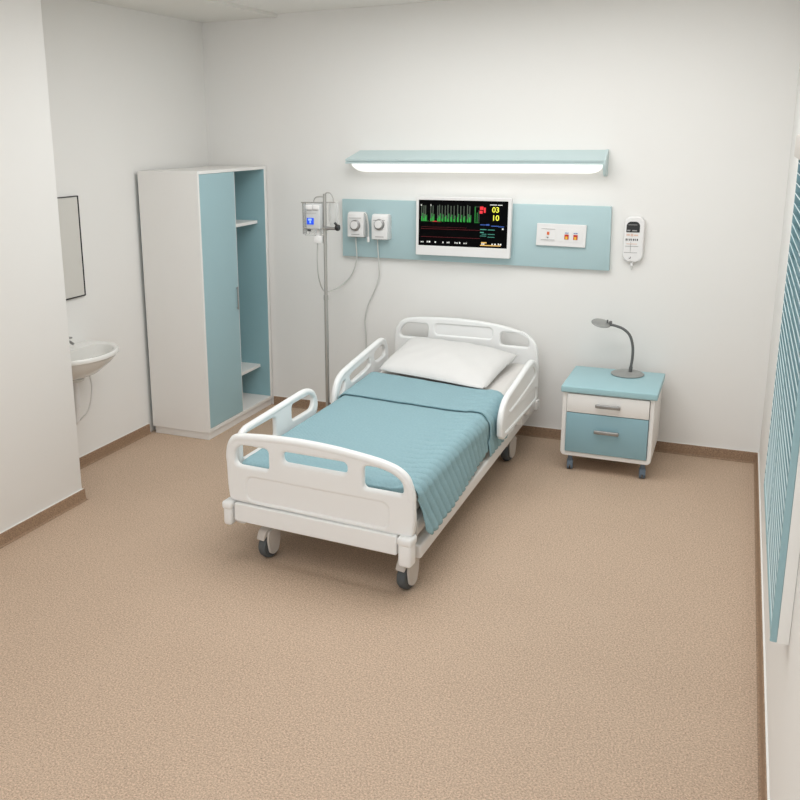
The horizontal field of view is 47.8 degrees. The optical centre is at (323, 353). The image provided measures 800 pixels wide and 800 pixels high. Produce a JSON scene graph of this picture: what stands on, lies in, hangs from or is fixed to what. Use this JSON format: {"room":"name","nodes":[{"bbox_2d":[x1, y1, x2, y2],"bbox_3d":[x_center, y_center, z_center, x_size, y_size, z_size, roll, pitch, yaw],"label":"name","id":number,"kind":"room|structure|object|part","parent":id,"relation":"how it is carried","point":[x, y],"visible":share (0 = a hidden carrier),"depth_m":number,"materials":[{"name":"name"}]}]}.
{"room":"hospital room","nodes":[
{"label":"hospital room","id":0,"kind":"room"},
{"bbox_2d":[0,0,81,532],"bbox_3d":[-2.400,-0.057,2.801,0.345,2.720,4.292,5,15,24],"label":"wall partition","id":1,"kind":"structure","parent":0,"point":[40,463],"depth_m":4.42,"materials":[{"name":"paint"}]},
{"bbox_2d":[0,489,87,548],"bbox_3d":[-2.363,1.231,3.119,0.367,0.065,4.315,5,15,24],"label":"baseboard","id":2,"kind":"structure","parent":1,"relation":"attached to","point":[25,527],"depth_m":4.63,"materials":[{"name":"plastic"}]},
{"bbox_2d":[0,395,769,799],"bbox_3d":[-0.428,1.121,3.301,3.719,0.002,6.300,5,15,24],"label":"trim","id":3,"kind":"structure","parent":2,"relation":"attached to","point":[765,694],"depth_m":3.81,"materials":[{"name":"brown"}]},
{"bbox_2d":[86,0,277,22],"bbox_3d":[-1.891,-1.580,3.317,0.589,0.020,6.300,5,15,24],"label":"ceiling","id":4,"kind":"structure","parent":1,"relation":"attached to","point":[202,11],"depth_m":5.57,"materials":[{"name":"paint"}]},
{"bbox_2d":[41,0,207,456],"bbox_3d":[-2.206,-0.339,3.777,0.150,2.800,6.300,5,15,24],"label":"wall","id":5,"kind":"structure","parent":0,"point":[126,87],"depth_m":5.54,"materials":[{"name":"paint"}]},
{"bbox_2d":[57,195,85,299],"bbox_3d":[-1.526,-0.576,5.035,0.012,0.585,0.509,5,15,24],"label":"wall mirror","id":6,"kind":"object","parent":5,"relation":"attached to","point":[68,208],"visible":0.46,"depth_m":5.18,"materials":[{"name":"mirror"}]},
{"bbox_2d":[69,337,118,424],"bbox_3d":[-1.368,0.184,5.132,0.349,0.542,0.527,5,15,24],"label":"washbasin","id":7,"kind":"object","parent":5,"relation":"attached to","point":[88,358],"visible":0.53,"depth_m":5.15,"materials":[{"name":"white ceramic"}]},
{"bbox_2d":[70,340,118,380],"bbox_3d":[-1.369,0.066,5.103,0.349,0.163,0.527,5,15,24],"label":"basin","id":8,"kind":"object","parent":7,"relation":"in","point":[88,358],"depth_m":5.12,"materials":[{"name":"white ceramic"}]},
{"bbox_2d":[79,424,150,468],"bbox_3d":[-1.399,0.623,5.558,0.022,0.065,1.103,5,15,24],"label":"baseboard","id":9,"kind":"structure","parent":5,"relation":"attached to","point":[128,439],"depth_m":5.70,"materials":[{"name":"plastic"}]},
{"bbox_2d":[223,0,446,13],"bbox_3d":[-0.428,-1.528,2.751,4.119,0.100,6.500,5,15,24],"label":"ceiling","id":10,"kind":"structure","parent":0,"point":[274,6],"depth_m":5.56,"materials":[{"name":"paint"}]},
{"bbox_2d":[0,404,757,799],"bbox_3d":[-0.384,1.212,3.417,4.119,0.100,6.500,5,15,24],"label":"floor","id":11,"kind":"structure","parent":0,"point":[585,631],"depth_m":3.49,"materials":[{"name":"carpet"}]},
{"bbox_2d":[137,166,272,439],"bbox_3d":[-0.770,-0.387,6.147,0.455,1.730,0.883,5,15,24],"label":"wardrobe","id":12,"kind":"object","parent":11,"relation":"on","point":[204,230],"visible":1,"depth_m":5.85,"materials":[{"name":"white laminate"}]},
{"bbox_3d":[-0.957,-0.316,5.762,0.443,1.680,0.018,5,15,24],"label":"panel","id":13,"kind":"part","parent":12,"relation":"part of","materials":[{"name":"white laminate"}]},
{"bbox_3d":[-0.791,-1.217,5.942,0.443,0.020,0.834,5,15,24],"label":"panel","id":14,"kind":"part","parent":12,"relation":"part of","materials":[{"name":"white laminate"}]},
{"bbox_3d":[-0.672,-0.350,5.871,0.019,1.630,0.422,5,15,24],"label":"door","id":15,"kind":"part","parent":12,"relation":"part of","materials":[{"name":"teal laminate"}]},
{"bbox_3d":[-0.766,0.394,6.334,0.443,0.025,0.834,5,15,24],"label":"panel","id":16,"kind":"part","parent":12,"relation":"part of","materials":[{"name":"white laminate"}]},
{"bbox_2d":[236,220,256,226],"bbox_3d":[-0.720,-0.902,6.227,0.368,0.022,0.404,5,15,24],"label":"shelf","id":17,"kind":"object","parent":12,"relation":"attached to","point":[239,223],"depth_m":6.25,"materials":[{"name":"white laminate"}]},
{"bbox_2d":[241,362,260,374],"bbox_3d":[-0.709,0.113,6.476,0.355,0.022,0.404,5,15,24],"label":"shelf","id":18,"kind":"object","parent":12,"relation":"attached to","point":[247,367],"depth_m":6.53,"materials":[{"name":"white laminate"}]},
{"bbox_3d":[-0.598,-0.506,6.519,0.443,1.680,0.030,5,15,24],"label":"panel","id":19,"kind":"part","parent":12,"relation":"part of","materials":[{"name":"white laminate"}]},
{"bbox_2d":[301,192,334,406],"bbox_3d":[0.009,-0.205,5.633,0.427,1.595,0.410,5,15,24],"label":"stand","id":20,"kind":"object","parent":11,"relation":"on","point":[324,202],"visible":0.48,"depth_m":5.61,"materials":[{"name":"metal"}]},
{"bbox_2d":[302,203,339,242],"bbox_3d":[-0.019,-0.803,5.516,0.262,0.243,0.104,5,15,24],"label":"pump","id":21,"kind":"object","parent":20,"relation":"attached to","point":[312,214],"visible":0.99,"depth_m":5.48,"materials":[{"name":"white plastic"}]},
{"bbox_3d":[-0.121,-0.844,5.590,0.009,0.191,0.040,5,15,24],"label":"holder post","id":22,"kind":"part","parent":21,"relation":"part of","materials":[{"name":"metal"}]},
{"bbox_3d":[-0.049,-0.846,5.519,0.094,0.152,0.095,5,15,24],"label":"casing","id":23,"kind":"part","parent":21,"relation":"part of","materials":[{"name":"white plastic"}]},
{"bbox_3d":[0.077,-0.775,5.459,0.036,0.055,0.040,5,15,24],"label":"clamp knob","id":24,"kind":"part","parent":21,"relation":"part of","materials":[{"name":"plastic"}]},
{"bbox_2d":[222,317,538,588],"bbox_3d":[0.449,0.393,4.887,1.024,0.772,2.248,6,15,25],"label":"hospital bed","id":25,"kind":"object","parent":11,"relation":"on","point":[316,502],"visible":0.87,"depth_m":4.05,"materials":[{"name":"white plastic"}]},
{"bbox_3d":[-0.227,0.391,4.596,0.035,0.294,0.838,6,15,25],"label":"rail","id":26,"kind":"part","parent":25,"relation":"part of","materials":[{"name":"white plastic"}]},
{"bbox_3d":[-0.032,0.555,3.958,0.946,0.356,0.041,6,15,27],"label":"footboard","id":27,"kind":"part","parent":25,"relation":"part of","materials":[{"name":"white plastic"}]},
{"bbox_3d":[0.229,0.123,5.492,0.035,0.326,0.822,6,15,25],"label":"rail","id":28,"kind":"part","parent":25,"relation":"part of","materials":[{"name":"white plastic"}]},
{"bbox_2d":[380,363,523,509],"bbox_3d":[0.455,0.339,4.907,0.858,0.183,2.064,6,15,25],"label":"mattress","id":29,"kind":"object","parent":25,"relation":"on","point":[501,383],"visible":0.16,"depth_m":5.36,"materials":[{"name":"white fabric"}]},
{"bbox_2d":[242,372,507,534],"bbox_3d":[0.356,0.445,4.675,0.962,0.276,1.569,6,15,25],"label":"blanket","id":30,"kind":"object","parent":29,"relation":"on","point":[440,434],"visible":0.87,"depth_m":4.52,"materials":[{"name":"blue fabric"}]},
{"bbox_2d":[379,337,516,388],"bbox_3d":[0.740,0.039,5.475,0.731,0.156,0.628,6,15,25],"label":"pillow","id":31,"kind":"object","parent":29,"relation":"on","point":[461,363],"visible":1,"depth_m":5.40,"materials":[{"name":"fabric"}]},
{"bbox_3d":[0.909,0.015,5.817,0.963,0.492,0.036,6,15,25],"label":"headboard","id":32,"kind":"part","parent":25,"relation":"part of","materials":[{"name":"white plastic"}]},
{"bbox_3d":[1.104,0.235,5.075,0.035,0.299,0.836,6,15,25],"label":"rail","id":33,"kind":"part","parent":25,"relation":"part of","materials":[{"name":"white plastic"}]},
{"bbox_2d":[560,366,664,477],"bbox_3d":[1.702,0.401,5.313,0.523,0.515,0.515,5,15,24],"label":"bedside cabinet","id":34,"kind":"object","parent":11,"relation":"on","point":[606,416],"visible":1,"depth_m":5.12,"materials":[{"name":"white laminate"}]},
{"bbox_3d":[1.603,0.449,5.098,0.136,0.021,0.032,5,15,24],"label":"handle","id":35,"kind":"part","parent":34,"relation":"part of","materials":[{"name":"metal"}]},
{"bbox_3d":[1.698,0.419,5.312,0.448,0.235,0.441,5,15,24],"label":"drawer","id":36,"kind":"part","parent":34,"relation":"part of","materials":[{"name":"teal laminate"}]},
{"bbox_3d":[1.601,0.299,5.062,0.136,0.021,0.032,5,15,24],"label":"handle","id":37,"kind":"part","parent":34,"relation":"part of","materials":[{"name":"metal"}]},
{"bbox_3d":[1.695,0.248,5.270,0.448,0.109,0.441,5,15,24],"label":"drawer","id":38,"kind":"part","parent":34,"relation":"part of","materials":[{"name":"white laminate"}]},
{"bbox_3d":[1.703,0.167,5.266,0.523,0.036,0.493,5,15,24],"label":"panel","id":39,"kind":"part","parent":34,"relation":"part of","materials":[{"name":"teal laminate"}]},
{"bbox_2d":[591,318,643,377],"bbox_3d":[1.751,-0.040,5.350,0.319,0.322,0.190,5,15,24],"label":"desk lamp","id":40,"kind":"object","parent":34,"relation":"on","point":[623,373],"visible":1,"depth_m":5.33,"materials":[{"name":"grey metal"}]},
{"bbox_2d":[202,0,799,451],"bbox_3d":[0.898,-0.887,5.829,4.119,2.800,0.150,5,15,24],"label":"wall","id":41,"kind":"structure","parent":0,"point":[692,103],"depth_m":5.47,"materials":[{"name":"paint"}]},
{"bbox_2d":[342,199,611,270],"bbox_3d":[0.928,-0.775,5.740,1.751,0.403,0.029,5,15,24],"label":"board","id":42,"kind":"object","parent":41,"relation":"attached to","point":[401,244],"visible":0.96,"depth_m":5.59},
{"bbox_2d":[317,211,369,291],"bbox_3d":[0.088,-0.636,5.838,0.254,0.531,0.588,5,15,24],"label":"flow regulator","id":43,"kind":"object","parent":42,"relation":"attached to","point":[356,221],"visible":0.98,"depth_m":5.97,"materials":[{"name":"white plastic"}]},
{"bbox_2d":[364,214,389,347],"bbox_3d":[0.351,-0.452,6.043,0.207,0.971,0.095,5,15,24],"label":"flow regulator","id":44,"kind":"object","parent":42,"relation":"attached to","point":[380,222],"visible":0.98,"depth_m":5.92,"materials":[{"name":"white plastic"}]},
{"bbox_2d":[416,196,512,258],"bbox_3d":[0.886,-0.807,5.705,0.619,0.376,0.050,5,15,24],"label":"monitor","id":45,"kind":"object","parent":42,"relation":"attached to","point":[481,227],"visible":1,"depth_m":5.68,"materials":[{"name":"white plastic"}]},
{"bbox_2d":[536,223,586,247],"bbox_3d":[1.446,-0.724,5.477,0.300,0.142,0.023,5,15,24],"label":"panel","id":46,"kind":"object","parent":42,"relation":"attached to","point":[548,234],"visible":1,"depth_m":5.47,"materials":[{"name":"white plastic"}]},
{"bbox_2d":[345,149,608,175],"bbox_3d":[0.911,-1.191,5.595,1.645,0.161,0.115,5,15,24],"label":"wall lamp","id":47,"kind":"object","parent":41,"relation":"attached to","point":[471,161],"visible":1,"depth_m":5.54,"materials":[{"name":"metal"}]},
{"bbox_2d":[352,164,602,172],"bbox_3d":[0.918,-1.161,5.605,1.575,0.066,0.099,5,15,24],"label":"diffuser","id":48,"kind":"object","parent":47,"relation":"attached to","point":[471,168],"depth_m":5.53,"materials":[{"name":"white plastic"}]},
{"bbox_2d":[274,396,756,463],"bbox_3d":[1.101,0.481,5.977,3.237,0.065,0.022,5,15,24],"label":"baseboard","id":49,"kind":"structure","parent":41,"relation":"attached to","point":[664,447],"depth_m":5.51,"materials":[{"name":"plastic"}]},
{"bbox_2d":[623,216,644,269],"bbox_3d":[1.838,-0.657,5.331,0.116,0.320,0.038,5,15,24],"label":"handset","id":50,"kind":"object","parent":41,"relation":"attached to","point":[634,226],"visible":1,"depth_m":5.31,"materials":[{"name":"white plastic"}]},
{"bbox_2d":[759,66,799,799],"bbox_3d":[1.309,-0.010,2.195,0.150,2.800,6.300,5,15,24],"label":"wall","id":51,"kind":"structure","parent":0,"point":[782,661],"depth_m":2.70,"materials":[{"name":"paint"}]},
{"bbox_2d":[754,453,766,799],"bbox_3d":[1.251,1.311,2.553,0.022,0.065,6.299,5,15,24],"label":"baseboard","id":52,"kind":"structure","parent":51,"relation":"attached to","point":[761,735],"depth_m":3.33,"materials":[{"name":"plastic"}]},
{"bbox_2d":[764,135,799,644],"bbox_3d":[1.465,0.004,2.804,0.061,1.330,1.216,5,15,24],"label":"window blind","id":53,"kind":"object","parent":51,"relation":"attached to","point":[782,471],"visible":1,"depth_m":2.62,"materials":[{"name":"blue plastic"}]},
{"bbox_3d":[1.470,0.636,2.965,0.014,0.025,1.195,5,15,24],"label":"rail","id":54,"kind":"part","parent":53,"relation":"part of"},
{"bbox_3d":[1.451,0.026,2.818,0.001,1.240,0.001,5,15,24],"label":"ladder cord","id":55,"kind":"part","parent":53,"relation":"part of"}
]}

